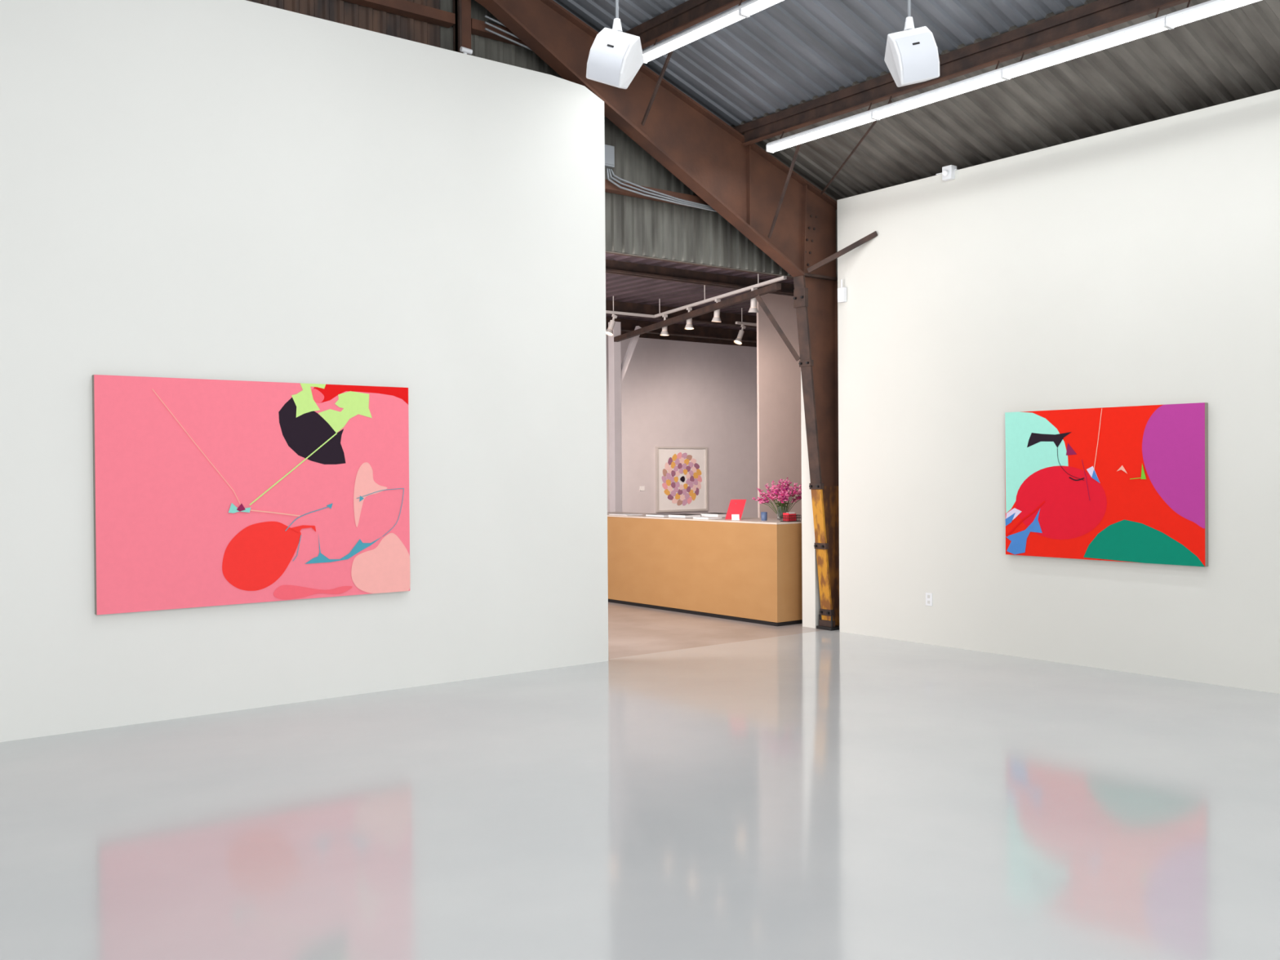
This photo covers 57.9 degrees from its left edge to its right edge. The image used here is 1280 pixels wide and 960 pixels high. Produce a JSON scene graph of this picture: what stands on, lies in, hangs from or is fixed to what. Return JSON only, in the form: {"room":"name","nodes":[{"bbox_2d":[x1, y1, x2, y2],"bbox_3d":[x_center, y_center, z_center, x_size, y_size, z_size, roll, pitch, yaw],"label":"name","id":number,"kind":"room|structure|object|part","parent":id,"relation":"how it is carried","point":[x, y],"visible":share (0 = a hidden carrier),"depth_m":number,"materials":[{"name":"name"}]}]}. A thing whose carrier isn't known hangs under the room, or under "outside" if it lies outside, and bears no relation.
{"room":"art gallery","nodes":[
{"label":"art gallery","id":0,"kind":"room"},
{"bbox_2d":[0,0,608,742],"bbox_3d":[-4.539,-0.814,6.387,10.730,4.775,0.100,-1,1,-38],"label":"wall","id":1,"kind":"structure","parent":0,"point":[244,190],"depth_m":8.00,"materials":[{"name":"white paint"}]},
{"bbox_2d":[92,374,410,614],"bbox_3d":[-2.546,0.080,7.845,2.135,1.490,0.058,-1,1,-38],"label":"painting","id":2,"kind":"object","parent":1,"relation":"attached to","point":[206,492],"visible":1,"depth_m":7.74,"materials":[{"name":"paint"}]},
{"bbox_2d":[459,46,472,54],"bbox_3d":[-1.335,-3.283,8.885,0.092,0.070,0.045,-1,1,-38],"label":"camera","id":3,"kind":"object","parent":1,"relation":"on","point":[465,51],"visible":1,"depth_m":8.87,"materials":[{"name":"white plastic"}]},
{"bbox_2d":[246,0,792,277],"bbox_3d":[-3.540,-3.592,7.633,13.901,3.253,0.070,-1,1,-38],"label":"wall","id":4,"kind":"structure","parent":0,"point":[633,226],"depth_m":10.32,"materials":[{"name":"grey metal"}]},
{"bbox_2d":[341,0,455,27],"bbox_3d":[-3.251,-3.594,7.742,4.490,0.080,0.105,-1,1,-38],"label":"girt","id":5,"kind":"object","parent":4,"relation":"attached to","point":[405,8],"visible":1,"depth_m":8.88,"materials":[{"name":"red metal"}]},
{"bbox_2d":[453,0,471,55],"bbox_3d":[-1.393,-3.350,9.128,0.120,1.350,0.100,-1,1,-38],"label":"post","id":6,"kind":"object","parent":5,"relation":"attached to","point":[461,8],"visible":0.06,"depth_m":9.11,"materials":[{"name":"brown metal"}]},
{"bbox_2d":[471,17,526,47],"bbox_3d":[-0.907,-3.628,9.573,1.160,0.080,0.105,-1,1,-38],"label":"girt","id":7,"kind":"object","parent":4,"relation":"attached to","point":[477,27],"visible":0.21,"depth_m":9.31,"materials":[{"name":"red metal"}]},
{"bbox_2d":[604,178,708,208],"bbox_3d":[-0.167,-2.558,10.156,2.300,0.080,0.105,-1,1,-38],"label":"girt","id":8,"kind":"object","parent":4,"relation":"attached to","point":[610,187],"visible":0.21,"depth_m":10.31,"materials":[{"name":"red metal"}]},
{"bbox_2d":[610,168,711,207],"bbox_3d":[0.228,-2.600,10.359,1.228,0.186,0.018,-1,1,-38],"label":"conduit","id":9,"kind":"object","parent":8,"relation":"attached to","point":[611,171],"visible":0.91,"depth_m":10.28,"materials":[{"name":"grey metal"}]},
{"bbox_2d":[604,144,614,168],"bbox_3d":[-0.287,-2.781,9.940,0.130,0.180,0.065,-1,1,-38],"label":"junction box","id":10,"kind":"object","parent":9,"relation":"attached to","point":[609,149],"visible":0.54,"depth_m":9.92,"materials":[{"name":"grey metal"}]},
{"bbox_2d":[608,168,714,209],"bbox_3d":[0.219,-2.592,10.353,1.249,0.198,0.018,-1,1,-38],"label":"conduit","id":11,"kind":"object","parent":8,"relation":"attached to","point":[609,170],"visible":0.93,"depth_m":10.27,"materials":[{"name":"grey metal"}]},
{"bbox_2d":[606,168,716,212],"bbox_3d":[0.211,-2.584,10.346,1.269,0.210,0.018,-1,1,-38],"label":"conduit","id":12,"kind":"object","parent":8,"relation":"attached to","point":[607,172],"visible":0.98,"depth_m":10.27,"materials":[{"name":"grey metal"}]},
{"bbox_2d":[605,252,793,278],"bbox_3d":[-0.087,-2.122,10.508,4.850,0.150,0.160,-1,1,-38],"label":"header beam","id":13,"kind":"structure","parent":4,"relation":"attached to","point":[606,252],"depth_m":11.06,"materials":[{"name":"orange metal"}]},
{"bbox_2d":[0,601,1279,959],"bbox_3d":[0.488,1.583,6.796,19.100,0.100,18.100,-1,1,-38],"label":"floor","id":14,"kind":"structure","parent":0,"point":[709,788],"depth_m":5.33,"materials":[{"name":"concrete"}]},
{"bbox_2d":[608,321,641,511],"bbox_3d":[-0.173,-0.312,15.372,0.502,3.540,0.120,-1,1,-38],"label":"post","id":15,"kind":"object","parent":14,"relation":"on","point":[617,370],"visible":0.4,"depth_m":15.21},
{"bbox_2d":[613,282,781,342],"bbox_3d":[0.519,-1.867,13.229,0.055,0.140,4.195,-1,1,-23],"label":"tie beam","id":16,"kind":"structure","parent":15,"relation":"attached to","point":[775,286],"depth_m":12.78,"materials":[{"name":"orange metal"}]},
{"bbox_2d":[474,0,877,631],"bbox_3d":[-0.715,-1.815,9.246,7.100,6.669,1.189,-1,1,-38],"label":"steel frame","id":17,"kind":"object","parent":14,"relation":"on","point":[785,215],"visible":0.98,"depth_m":10.87,"materials":[{"name":"brown metal"}]},
{"bbox_2d":[484,14,506,27],"bbox_3d":[-0.486,-3.517,9.751,1.883,0.358,0.018,-1,1,-38],"label":"conduit","id":18,"kind":"object","parent":17,"relation":"attached to","point":[486,16],"visible":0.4,"depth_m":9.22,"materials":[{"name":"grey metal"}]},
{"bbox_2d":[484,21,519,39],"bbox_3d":[-0.486,-3.477,9.751,1.883,0.338,0.018,-1,1,-38],"label":"conduit","id":19,"kind":"object","parent":17,"relation":"attached to","point":[486,22],"visible":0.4,"depth_m":9.26,"materials":[{"name":"grey metal"}]},
{"bbox_2d":[484,27,533,51],"bbox_3d":[-0.486,-3.437,9.752,1.883,0.318,0.018,-1,1,-38],"label":"conduit","id":20,"kind":"object","parent":17,"relation":"attached to","point":[486,28],"visible":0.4,"depth_m":9.29,"materials":[{"name":"grey metal"}]},
{"bbox_3d":[1.911,1.409,11.518,0.240,0.140,0.200,-1,1,-38],"label":"plate","id":21,"kind":"part","parent":17,"relation":"part of","materials":[{"name":"black metal"}]},
{"bbox_2d":[607,511,802,626],"bbox_3d":[0.547,0.947,13.344,0.730,1.050,3.650,-1,1,-38],"label":"reception desk","id":22,"kind":"object","parent":14,"relation":"on","point":[745,569],"visible":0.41,"depth_m":12.48,"materials":[{"name":"brown wood"}]},
{"bbox_2d":[608,513,642,515],"bbox_3d":[-0.176,0.417,14.007,0.240,0.008,0.388,-1,1,-38],"label":"paper stack","id":23,"kind":"object","parent":22,"relation":"on","point":[627,514],"visible":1,"depth_m":13.98,"materials":[{"name":"white paper"}]},
{"bbox_2d":[645,513,669,516],"bbox_3d":[0.270,0.410,13.436,0.260,0.024,0.340,-1,1,-38],"label":"book","id":24,"kind":"object","parent":22,"relation":"on","point":[655,514],"visible":0.66,"depth_m":13.36,"materials":[{"name":"paper"}]},
{"bbox_2d":[667,513,701,518],"bbox_3d":[0.505,0.407,13.087,0.240,0.034,0.300,-1,1,-38],"label":"book","id":25,"kind":"object","parent":22,"relation":"on","point":[683,515],"visible":0.86,"depth_m":13.01,"materials":[{"name":"white paper"}]},
{"bbox_2d":[692,516,721,519],"bbox_3d":[0.740,0.417,12.738,0.200,0.017,0.260,-1,1,-38],"label":"book","id":26,"kind":"object","parent":22,"relation":"on","point":[697,517],"visible":1,"depth_m":12.69,"materials":[{"name":"paper"}]},
{"bbox_2d":[700,512,726,517],"bbox_3d":[0.865,0.399,13.114,0.220,0.044,0.300,-1,1,-38],"label":"book","id":27,"kind":"object","parent":22,"relation":"on","point":[704,514],"visible":0.62,"depth_m":13.02,"materials":[{"name":"white paper"}]},
{"bbox_2d":[724,499,746,519],"bbox_3d":[1.041,0.320,12.574,0.152,0.212,0.214,0,1,34],"label":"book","id":28,"kind":"object","parent":22,"relation":"on","point":[735,506],"visible":0.79,"depth_m":12.57,"materials":[{"name":"red paper"}]},
{"bbox_2d":[731,514,739,519],"bbox_3d":[1.020,0.398,12.362,0.080,0.060,0.030,0,1,0],"label":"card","id":29,"kind":"object","parent":22,"relation":"on","point":[734,517],"visible":1,"depth_m":12.36,"materials":[{"name":"paper"}]},
{"bbox_2d":[760,511,767,520],"bbox_3d":[1.307,0.382,12.190,0.068,0.090,0.068,-1,1,-38],"label":"pen cup","id":30,"kind":"object","parent":22,"relation":"on","point":[763,514],"visible":1,"depth_m":12.16,"materials":[{"name":"blue ceramic"}]},
{"bbox_2d":[751,477,801,519],"bbox_3d":[1.534,0.198,12.395,0.572,0.451,0.604,-1,1,-38],"label":"flower vase","id":31,"kind":"object","parent":22,"relation":"on","point":[781,494],"visible":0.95,"depth_m":12.30,"materials":[{"name":"clear glass"}]},
{"bbox_2d":[780,511,800,521],"bbox_3d":[1.552,0.380,11.925,0.186,0.094,0.126,-1,1,-38],"label":"box","id":32,"kind":"object","parent":22,"relation":"on","point":[787,517],"visible":1,"depth_m":11.90,"materials":[{"name":"red cardboard"}]},
{"bbox_2d":[605,329,757,517],"bbox_3d":[-1.561,-0.423,16.609,10.200,3.760,0.100,-1,1,-38],"label":"wall","id":33,"kind":"structure","parent":0,"point":[677,391],"depth_m":18.40,"materials":[{"name":"white paint"}]},
{"bbox_2d":[640,485,644,490],"bbox_3d":[0.034,0.129,17.787,0.090,0.070,0.009,-1,1,-38],"label":"wall label","id":34,"kind":"object","parent":33,"relation":"attached to","point":[642,488],"visible":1,"depth_m":17.79,"materials":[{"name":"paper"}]},
{"bbox_2d":[655,446,707,512],"bbox_3d":[0.664,-0.015,18.253,1.040,1.020,0.048,-1,1,-38],"label":"framed print","id":35,"kind":"object","parent":33,"relation":"attached to","point":[681,472],"visible":1,"depth_m":18.23,"materials":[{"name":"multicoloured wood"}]},
{"bbox_2d":[605,253,793,331],"bbox_3d":[0.270,-2.251,14.378,10.180,0.030,5.860,-1,1,-38],"label":"ceiling","id":36,"kind":"structure","parent":0,"point":[624,288],"depth_m":13.65,"materials":[{"name":"metal"}]},
{"bbox_2d":[605,300,756,328],"bbox_3d":[-0.104,-2.155,14.632,9.900,0.160,0.120,-1,1,-38],"label":"ceiling beam","id":37,"kind":"structure","parent":36,"relation":"attached to","point":[726,319],"depth_m":15.03,"materials":[{"name":"orange metal"}]},
{"bbox_2d":[605,317,756,342],"bbox_3d":[-0.905,-2.159,15.656,9.900,0.160,0.120,-1,1,-38],"label":"ceiling beam","id":38,"kind":"structure","parent":36,"relation":"attached to","point":[626,325],"depth_m":16.97,"materials":[{"name":"orange metal"}]},
{"bbox_2d":[605,273,786,317],"bbox_3d":[0.790,-2.119,12.960,0.850,0.215,3.072,-1,1,-38],"label":"track","id":39,"kind":"object","parent":36,"relation":"hanging from","point":[783,277],"visible":0.8,"depth_m":13.18,"materials":[{"name":"white metal"}]},
{"bbox_2d":[605,314,617,335],"bbox_3d":[-0.360,-1.877,14.003,0.110,0.264,0.171,0,1,32],"label":"track spotlight","id":40,"kind":"object","parent":39,"relation":"hanging from","point":[609,331],"visible":0.97,"depth_m":13.98,"materials":[{"name":"white metal"}]},
{"bbox_3d":[-0.353,-1.845,13.994,0.109,0.170,0.112,26,-16,-35],"label":"lamp shade","id":41,"kind":"part","parent":40,"relation":"part of","materials":[{"name":"white metal"}]},
{"bbox_3d":[-0.320,-1.952,14.020,0.060,0.100,0.030,26,-16,-35],"label":"stem","id":42,"kind":"part","parent":40,"relation":"part of","materials":[{"name":"white metal"}]},
{"bbox_2d":[659,314,669,335],"bbox_3d":[0.299,-1.891,14.123,0.109,0.253,0.112,-1,1,-12],"label":"track spotlight","id":43,"kind":"object","parent":39,"relation":"hanging from","point":[664,332],"visible":0.77,"depth_m":14.10,"materials":[{"name":"white metal"}]},
{"bbox_3d":[0.301,-1.852,14.125,0.109,0.170,0.112,2,-1,-38],"label":"lamp shade","id":44,"kind":"part","parent":43,"relation":"part of","materials":[{"name":"white metal"}]},
{"bbox_3d":[0.304,-1.967,14.126,0.060,0.100,0.030,2,-1,-38],"label":"stem","id":45,"kind":"part","parent":43,"relation":"part of","materials":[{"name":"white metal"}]},
{"bbox_2d":[684,306,693,329],"bbox_3d":[0.573,-1.887,13.490,0.109,0.257,0.112,0,1,39],"label":"track spotlight","id":46,"kind":"object","parent":39,"relation":"hanging from","point":[689,326],"visible":0.72,"depth_m":13.47,"materials":[{"name":"white metal"}]},
{"bbox_3d":[0.574,-1.849,13.499,0.109,0.170,0.112,4,-6,-38],"label":"lamp shade","id":47,"kind":"part","parent":46,"relation":"part of","materials":[{"name":"white metal"}]},
{"bbox_3d":[0.575,-1.963,13.509,0.060,0.100,0.030,4,-6,-38],"label":"stem","id":48,"kind":"part","parent":46,"relation":"part of","materials":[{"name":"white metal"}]},
{"bbox_2d":[711,298,721,322],"bbox_3d":[0.849,-1.883,12.873,0.109,0.256,0.112,-1,1,-12],"label":"track spotlight","id":49,"kind":"object","parent":39,"relation":"hanging from","point":[716,317],"visible":0.7,"depth_m":12.84,"materials":[{"name":"white metal"}]},
{"bbox_3d":[0.855,-1.845,12.866,0.109,0.170,0.112,-1,7,-38],"label":"lamp shade","id":50,"kind":"part","parent":49,"relation":"part of","materials":[{"name":"white metal"}]},
{"bbox_2d":[747,288,758,312],"bbox_3d":[1.188,-1.879,12.133,0.109,0.260,0.111,0,1,41],"label":"track spotlight","id":51,"kind":"object","parent":39,"relation":"hanging from","point":[753,308],"visible":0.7,"depth_m":12.09,"materials":[{"name":"white metal"}]},
{"bbox_3d":[1.191,-1.841,12.121,0.109,0.170,0.112,-6,12,-38],"label":"lamp shade","id":52,"kind":"part","parent":51,"relation":"part of","materials":[{"name":"white metal"}]},
{"bbox_2d":[605,259,794,296],"bbox_3d":[1.281,-2.169,12.858,9.900,0.120,0.120,-1,1,-38],"label":"ceiling beam","id":53,"kind":"structure","parent":36,"relation":"attached to","point":[614,267],"depth_m":12.21,"materials":[{"name":"orange metal"}]},
{"bbox_2d":[735,307,756,326],"bbox_3d":[1.609,-2.147,15.362,0.900,0.215,0.040,-1,1,-38],"label":"track","id":54,"kind":"object","parent":36,"relation":"hanging from","point":[741,322],"visible":0.47,"depth_m":15.15,"materials":[{"name":"white metal"}]},
{"bbox_2d":[733,324,746,344],"bbox_3d":[1.313,-1.902,15.118,0.184,0.262,0.109,-1,1,-24],"label":"track spotlight","id":55,"kind":"object","parent":54,"relation":"attached to","point":[738,340],"visible":1,"depth_m":15.11,"materials":[{"name":"white metal"}]},
{"bbox_3d":[1.304,-1.871,15.124,0.109,0.170,0.112,30,-18,-34],"label":"lamp shade","id":56,"kind":"part","parent":55,"relation":"part of","materials":[{"name":"white metal"}]},
{"bbox_2d":[756,293,801,519],"bbox_3d":[2.586,-0.406,14.729,2.980,3.700,0.030,-1,1,-38],"label":"wall pier","id":57,"kind":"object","parent":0,"point":[778,372],"visible":0.07,"depth_m":13.99,"materials":[{"name":"paint"}]},
{"bbox_2d":[835,209,837,277],"bbox_3d":[5.692,-0.632,7.111,0.060,4.250,12.200,-1,1,-38],"label":"wall","id":58,"kind":"structure","parent":0,"point":[836,210],"depth_m":11.76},
{"bbox_2d":[553,0,1279,201],"bbox_3d":[0.229,-3.925,2.883,14.000,2.605,12.285,-1,1,-38],"label":"ceiling","id":59,"kind":"structure","parent":0,"point":[788,54],"depth_m":9.21,"materials":[{"name":"grey metal"}]},
{"bbox_2d":[586,0,644,88],"bbox_3d":[-0.128,-3.181,6.343,0.313,2.114,0.273,0,1,24],"label":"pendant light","id":60,"kind":"object","parent":59,"relation":"hanging from","point":[615,56],"visible":1,"depth_m":6.25,"materials":[{"name":"white plastic"}]},
{"bbox_2d":[587,33,631,85],"bbox_3d":[-0.159,-2.298,6.265,0.202,0.270,0.080,24,-2,22],"label":"grille","id":61,"kind":"object","parent":60,"relation":"attached to","point":[610,56],"depth_m":6.24,"materials":[{"name":"white plastic"}]},
{"bbox_3d":[-0.132,-3.303,6.345,0.058,1.870,0.060,-1,1,-38],"label":"hanging rod","id":62,"kind":"part","parent":60,"relation":"part of","materials":[{"name":"white plastic"}]},
{"bbox_2d":[624,0,746,49],"bbox_3d":[3.354,-3.627,5.240,0.080,0.190,12.150,-1,1,-38],"label":"purlin","id":63,"kind":"object","parent":59,"relation":"attached to","point":[689,13],"visible":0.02,"depth_m":9.13,"materials":[{"name":"orange metal"}]},
{"bbox_2d":[642,0,748,63],"bbox_3d":[0.400,-3.457,8.892,0.122,0.173,1.200,-1,1,-38],"label":"fluorescent light","id":64,"kind":"object","parent":63,"relation":"hanging from","point":[727,18],"visible":0.8,"depth_m":8.81,"materials":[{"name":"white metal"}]},
{"bbox_2d":[740,0,783,17],"bbox_3d":[1.142,-3.454,7.942,0.122,0.173,1.200,-1,1,-38],"label":"fluorescent light","id":65,"kind":"object","parent":63,"relation":"hanging from","point":[750,7],"visible":1,"depth_m":8.29,"materials":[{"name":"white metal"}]},
{"bbox_2d":[884,0,939,87],"bbox_3d":[1.473,-3.197,6.351,0.286,2.106,0.273,0,1,-8],"label":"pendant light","id":66,"kind":"object","parent":59,"relation":"hanging from","point":[911,54],"visible":1,"depth_m":6.25,"materials":[{"name":"white plastic"}]},
{"bbox_3d":[1.474,-3.315,6.352,0.058,1.870,0.060,-1,1,-38],"label":"hanging rod","id":67,"kind":"part","parent":66,"relation":"part of","materials":[{"name":"white plastic"}]},
{"bbox_2d":[894,31,937,83],"bbox_3d":[1.492,-2.310,6.266,0.202,0.270,0.080,-15,-10,-8],"label":"grille","id":68,"kind":"object","parent":66,"relation":"attached to","point":[916,53],"depth_m":6.24,"materials":[{"name":"white plastic"}]},
{"bbox_2d":[733,0,1191,146],"bbox_3d":[4.476,-3.148,6.119,0.080,0.190,12.150,-1,1,-38],"label":"purlin","id":69,"kind":"object","parent":59,"relation":"attached to","point":[1099,15],"visible":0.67,"depth_m":8.62,"materials":[{"name":"orange metal"}]},
{"bbox_2d":[766,102,878,153],"bbox_3d":[1.529,-2.978,9.763,0.122,0.173,1.200,-1,1,-38],"label":"fluorescent light","id":70,"kind":"object","parent":69,"relation":"hanging from","point":[859,119],"visible":0.98,"depth_m":9.70,"materials":[{"name":"white plastic"}]},
{"bbox_2d":[820,100,891,195],"bbox_3d":[1.895,-2.920,10.296,0.020,0.324,1.880,0,1,-8],"label":"rod","id":71,"kind":"object","parent":69,"relation":"attached to","point":[874,122],"visible":0.9,"depth_m":10.36,"materials":[{"name":"orange metal"}]},
{"bbox_2d":[871,61,1008,119],"bbox_3d":[2.271,-2.975,8.813,0.122,0.173,1.200,-1,1,-38],"label":"fluorescent light","id":72,"kind":"object","parent":69,"relation":"hanging from","point":[993,77],"visible":0.98,"depth_m":8.75,"materials":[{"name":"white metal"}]},
{"bbox_2d":[1001,8,1171,79],"bbox_3d":[3.013,-2.971,7.864,0.122,0.173,1.200,-1,1,-38],"label":"fluorescent light","id":73,"kind":"object","parent":69,"relation":"hanging from","point":[1157,24],"visible":0.99,"depth_m":7.79,"materials":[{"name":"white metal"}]},
{"bbox_2d":[1165,0,1260,29],"bbox_3d":[3.755,-2.968,6.914,0.122,0.173,1.200,-1,1,-38],"label":"fluorescent light","id":74,"kind":"object","parent":69,"relation":"hanging from","point":[1211,7],"visible":1,"depth_m":7.19,"materials":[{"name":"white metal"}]},
{"bbox_2d":[800,88,1279,693],"bbox_3d":[5.425,-0.606,6.901,0.110,4.205,12.200,-1,1,-38],"label":"wall","id":75,"kind":"structure","parent":0,"point":[1139,264],"depth_m":9.38,"materials":[{"name":"white paint"}]},
{"bbox_2d":[837,279,846,302],"bbox_3d":[1.954,-1.828,11.191,0.050,0.220,0.080,-1,1,-38],"label":"detector","id":76,"kind":"object","parent":75,"relation":"attached to","point":[842,291],"visible":1,"depth_m":11.17,"materials":[{"name":"white plastic"}]},
{"bbox_2d":[925,592,932,605],"bbox_3d":[2.607,1.077,10.442,0.010,0.115,0.070,-1,1,-38],"label":"power outlet","id":77,"kind":"object","parent":75,"relation":"attached to","point":[928,595],"visible":1,"depth_m":10.44,"materials":[{"name":"white plastic"}]},
{"bbox_2d":[935,164,957,181],"bbox_3d":[2.723,-2.705,10.252,0.194,0.120,0.220,-1,1,-38],"label":"wall sensor","id":78,"kind":"object","parent":75,"relation":"on","point":[948,172],"visible":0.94,"depth_m":10.17,"materials":[{"name":"white plastic"}]},
{"bbox_2d":[1004,402,1208,566],"bbox_3d":[3.610,0.032,9.097,0.057,1.195,1.680,-1,1,-38],"label":"painting","id":79,"kind":"object","parent":75,"relation":"attached to","point":[1130,484],"visible":1,"depth_m":9.00,"materials":[{"name":"paint"}]}
]}

